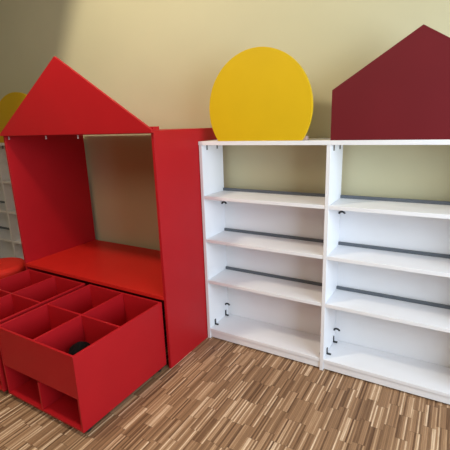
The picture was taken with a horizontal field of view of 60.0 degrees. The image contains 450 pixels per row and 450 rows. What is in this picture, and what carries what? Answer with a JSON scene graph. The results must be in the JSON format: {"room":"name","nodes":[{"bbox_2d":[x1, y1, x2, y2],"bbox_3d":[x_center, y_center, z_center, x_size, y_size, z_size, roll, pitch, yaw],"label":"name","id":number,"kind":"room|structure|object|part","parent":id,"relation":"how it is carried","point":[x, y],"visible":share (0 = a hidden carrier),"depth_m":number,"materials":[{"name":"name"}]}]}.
{"room":"children's library","nodes":[
{"label":"children's library","id":0,"kind":"room"},
{"bbox_2d":[0,0,449,250],"bbox_3d":[-0.852,-0.998,3.092,8.240,3.300,0.120,7,17,30],"label":"wall","id":1,"kind":"structure","parent":0,"point":[161,61],"depth_m":2.61,"materials":[{"name":"beige paint"}]},
{"bbox_2d":[0,306,449,449],"bbox_3d":[-2.924,1.622,0.017,8.240,0.100,8.540,7,17,30],"label":"floor","id":2,"kind":"structure","parent":0,"point":[222,394],"depth_m":1.99,"materials":[{"name":"brown wood"}]},
{"bbox_2d":[0,143,23,258],"bbox_3d":[-1.940,-0.114,3.740,1.611,1.334,0.292,7,17,30],"label":"bookcase","id":3,"kind":"object","parent":2,"relation":"on","point":[10,240],"visible":0.15,"depth_m":3.68,"materials":[{"name":"white laminate"}]},
{"bbox_3d":[-2.299,-0.184,3.907,0.766,0.020,0.232,7,17,30],"label":"shelf","id":4,"kind":"part","parent":3,"relation":"part of","materials":[{"name":"white laminate"}]},
{"bbox_3d":[-2.290,0.091,3.978,0.766,0.020,0.232,7,17,30],"label":"shelf","id":5,"kind":"part","parent":3,"relation":"part of","materials":[{"name":"white laminate"}]},
{"bbox_3d":[-2.224,-0.032,4.066,0.782,0.970,0.005,7,17,30],"label":"panel","id":6,"kind":"part","parent":3,"relation":"part of","materials":[{"name":"white wood"}]},
{"bbox_2d":[0,92,26,142],"bbox_3d":[-1.704,-0.886,3.222,0.804,0.402,0.019,7,17,30],"label":"board","id":7,"kind":"object","parent":3,"relation":"on","point":[10,102],"visible":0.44,"depth_m":3.24,"materials":[{"name":"yellow laminate"}]},
{"bbox_3d":[-1.606,0.170,3.584,0.776,0.020,0.232,7,17,30],"label":"shelf","id":8,"kind":"part","parent":3,"relation":"part of","materials":[{"name":"white laminate"}]},
{"bbox_2d":[0,257,25,278],"bbox_3d":[-1.762,0.511,3.103,0.390,0.432,0.390,7,17,30],"label":"pouf","id":9,"kind":"object","parent":2,"relation":"on","point":[9,266],"visible":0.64,"depth_m":3.01,"materials":[{"name":"red fabric"}]},
{"bbox_2d":[0,269,85,391],"bbox_3d":[-1.337,0.641,2.528,0.606,0.440,0.625,7,17,30],"label":"crate","id":10,"kind":"object","parent":2,"relation":"on","point":[25,291],"visible":0.21,"depth_m":2.60,"materials":[{"name":"red laminate"}]},
{"bbox_3d":[-1.594,0.597,2.672,0.012,0.410,0.625,7,17,30],"label":"panel","id":11,"kind":"part","parent":10,"relation":"part of","materials":[{"name":"red laminate"}]},
{"bbox_3d":[-1.183,0.550,2.777,0.581,0.396,0.011,7,17,30],"label":"panel","id":12,"kind":"part","parent":10,"relation":"part of","materials":[{"name":"red laminate"}]},
{"bbox_2d":[0,284,165,432],"bbox_3d":[-0.780,0.704,2.215,0.606,0.440,0.625,7,17,30],"label":"crate","id":13,"kind":"object","parent":2,"relation":"on","point":[124,332],"visible":1,"depth_m":2.06,"materials":[{"name":"red laminate"}]},
{"bbox_3d":[-0.938,0.673,1.934,0.581,0.228,0.011,7,17,30],"label":"panel","id":14,"kind":"part","parent":13,"relation":"part of","materials":[{"name":"red laminate"}]},
{"bbox_3d":[-1.037,0.660,2.358,0.012,0.410,0.625,7,17,30],"label":"panel","id":15,"kind":"part","parent":13,"relation":"part of","materials":[{"name":"red laminate"}]},
{"bbox_2d":[68,341,89,354],"bbox_3d":[-0.755,0.680,2.049,0.144,0.150,0.127,-6,15,-16],"label":"pouch","id":16,"kind":"object","parent":13,"relation":"on","point":[80,345],"visible":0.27,"depth_m":2.02,"materials":[{"name":"fabric"}]},
{"bbox_3d":[-0.525,0.719,2.064,0.012,0.410,0.625,7,17,30],"label":"panel","id":17,"kind":"part","parent":13,"relation":"part of","materials":[{"name":"red laminate"}]},
{"bbox_3d":[-0.626,0.613,2.464,0.581,0.396,0.011,7,17,30],"label":"panel","id":18,"kind":"part","parent":13,"relation":"part of","materials":[{"name":"red laminate"}]},
{"bbox_2d":[0,56,216,367],"bbox_3d":[-0.774,-0.157,2.749,1.354,1.839,0.686,7,17,30],"label":"playhouse","id":19,"kind":"object","parent":2,"relation":"on","point":[44,140],"visible":0.75,"depth_m":2.50,"materials":[{"name":"red laminate"}]},
{"bbox_3d":[-1.334,-0.018,3.139,0.018,1.410,0.667,7,17,30],"label":"panel","id":20,"kind":"part","parent":19,"relation":"part of","materials":[{"name":"red laminate"}]},
{"bbox_3d":[-0.189,0.115,2.480,0.018,1.410,0.667,7,17,30],"label":"panel","id":21,"kind":"part","parent":19,"relation":"part of","materials":[{"name":"red laminate"}]},
{"bbox_2d":[198,138,449,404],"bbox_3d":[0.626,0.183,2.264,1.611,1.334,0.292,7,17,30],"label":"bookcase","id":22,"kind":"object","parent":2,"relation":"on","point":[350,285],"visible":1,"depth_m":2.31,"materials":[{"name":"white laminate"}]},
{"bbox_3d":[-0.068,0.120,2.644,0.021,1.310,0.250,7,17,30],"label":"panel","id":23,"kind":"part","parent":22,"relation":"part of","materials":[{"name":"white laminate"}]},
{"bbox_2d":[209,47,312,140],"bbox_3d":[0.187,-0.711,2.142,0.621,0.485,0.053,7,17,30],"label":"board","id":24,"kind":"object","parent":22,"relation":"on","point":[261,93],"visible":0.99,"depth_m":2.11,"materials":[{"name":"yellow laminate"}]},
{"bbox_3d":[0.258,-0.160,2.360,0.766,0.020,0.232,7,17,30],"label":"shelf","id":25,"kind":"part","parent":22,"relation":"part of","materials":[{"name":"white laminate"}]},
{"bbox_3d":[0.276,0.389,2.502,0.766,0.020,0.232,7,17,30],"label":"shelf","id":26,"kind":"part","parent":22,"relation":"part of","materials":[{"name":"white laminate"}]},
{"bbox_3d":[0.267,0.114,2.431,0.766,0.020,0.232,7,17,30],"label":"shelf","id":27,"kind":"part","parent":22,"relation":"part of","materials":[{"name":"white laminate"}]},
{"bbox_3d":[0.291,0.731,2.597,0.766,0.020,0.246,7,17,30],"label":"shelf","id":28,"kind":"part","parent":22,"relation":"part of","materials":[{"name":"white laminate"}]},
{"bbox_3d":[0.338,0.348,2.601,0.766,0.030,0.012,7,17,30],"label":"rail","id":29,"kind":"part","parent":22,"relation":"part of","materials":[{"name":"grey metal"}]},
{"bbox_3d":[0.329,0.073,2.530,0.766,0.030,0.012,7,17,30],"label":"rail","id":30,"kind":"part","parent":22,"relation":"part of","materials":[{"name":"grey metal"}]},
{"bbox_3d":[0.320,-0.200,2.459,0.766,0.030,0.012,7,17,30],"label":"rail","id":31,"kind":"part","parent":22,"relation":"part of","materials":[{"name":"grey metal"}]},
{"bbox_3d":[0.342,0.265,2.591,0.782,0.970,0.005,7,17,30],"label":"panel","id":32,"kind":"part","parent":22,"relation":"part of","materials":[{"name":"white wood"}]},
{"bbox_3d":[0.612,0.199,2.253,0.021,1.310,0.250,7,17,30],"label":"panel","id":33,"kind":"part","parent":22,"relation":"part of","materials":[{"name":"white laminate"}]},
{"bbox_3d":[0.975,0.810,2.204,0.776,0.020,0.246,7,17,30],"label":"shelf","id":34,"kind":"part","parent":22,"relation":"part of","materials":[{"name":"white laminate"}]},
{"bbox_3d":[0.960,0.468,2.109,0.776,0.020,0.232,7,17,30],"label":"shelf","id":35,"kind":"part","parent":22,"relation":"part of","materials":[{"name":"white laminate"}]},
{"bbox_3d":[0.951,0.193,2.038,0.776,0.020,0.232,7,17,30],"label":"shelf","id":36,"kind":"part","parent":22,"relation":"part of","materials":[{"name":"white laminate"}]},
{"bbox_3d":[0.942,-0.080,1.967,0.776,0.020,0.232,7,17,30],"label":"shelf","id":37,"kind":"part","parent":22,"relation":"part of","materials":[{"name":"white laminate"}]},
{"bbox_2d":[330,24,449,139],"bbox_3d":[0.862,-0.627,1.735,0.766,0.483,0.019,7,17,30],"label":"board","id":38,"kind":"object","parent":22,"relation":"on","point":[403,93],"visible":0.95,"depth_m":1.77,"materials":[{"name":"red laminate"}]},
{"bbox_3d":[1.026,0.344,2.197,0.792,0.970,0.005,7,17,30],"label":"panel","id":39,"kind":"part","parent":22,"relation":"part of","materials":[{"name":"white wood"}]},
{"bbox_3d":[1.022,0.427,2.208,0.776,0.030,0.012,7,17,30],"label":"rail","id":40,"kind":"part","parent":22,"relation":"part of","materials":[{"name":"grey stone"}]},
{"bbox_3d":[1.013,0.152,2.136,0.776,0.030,0.012,7,17,30],"label":"rail","id":41,"kind":"part","parent":22,"relation":"part of","materials":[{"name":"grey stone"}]},
{"bbox_3d":[1.004,-0.121,2.066,0.776,0.030,0.012,7,17,30],"label":"rail","id":42,"kind":"part","parent":22,"relation":"part of","materials":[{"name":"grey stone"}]}
]}

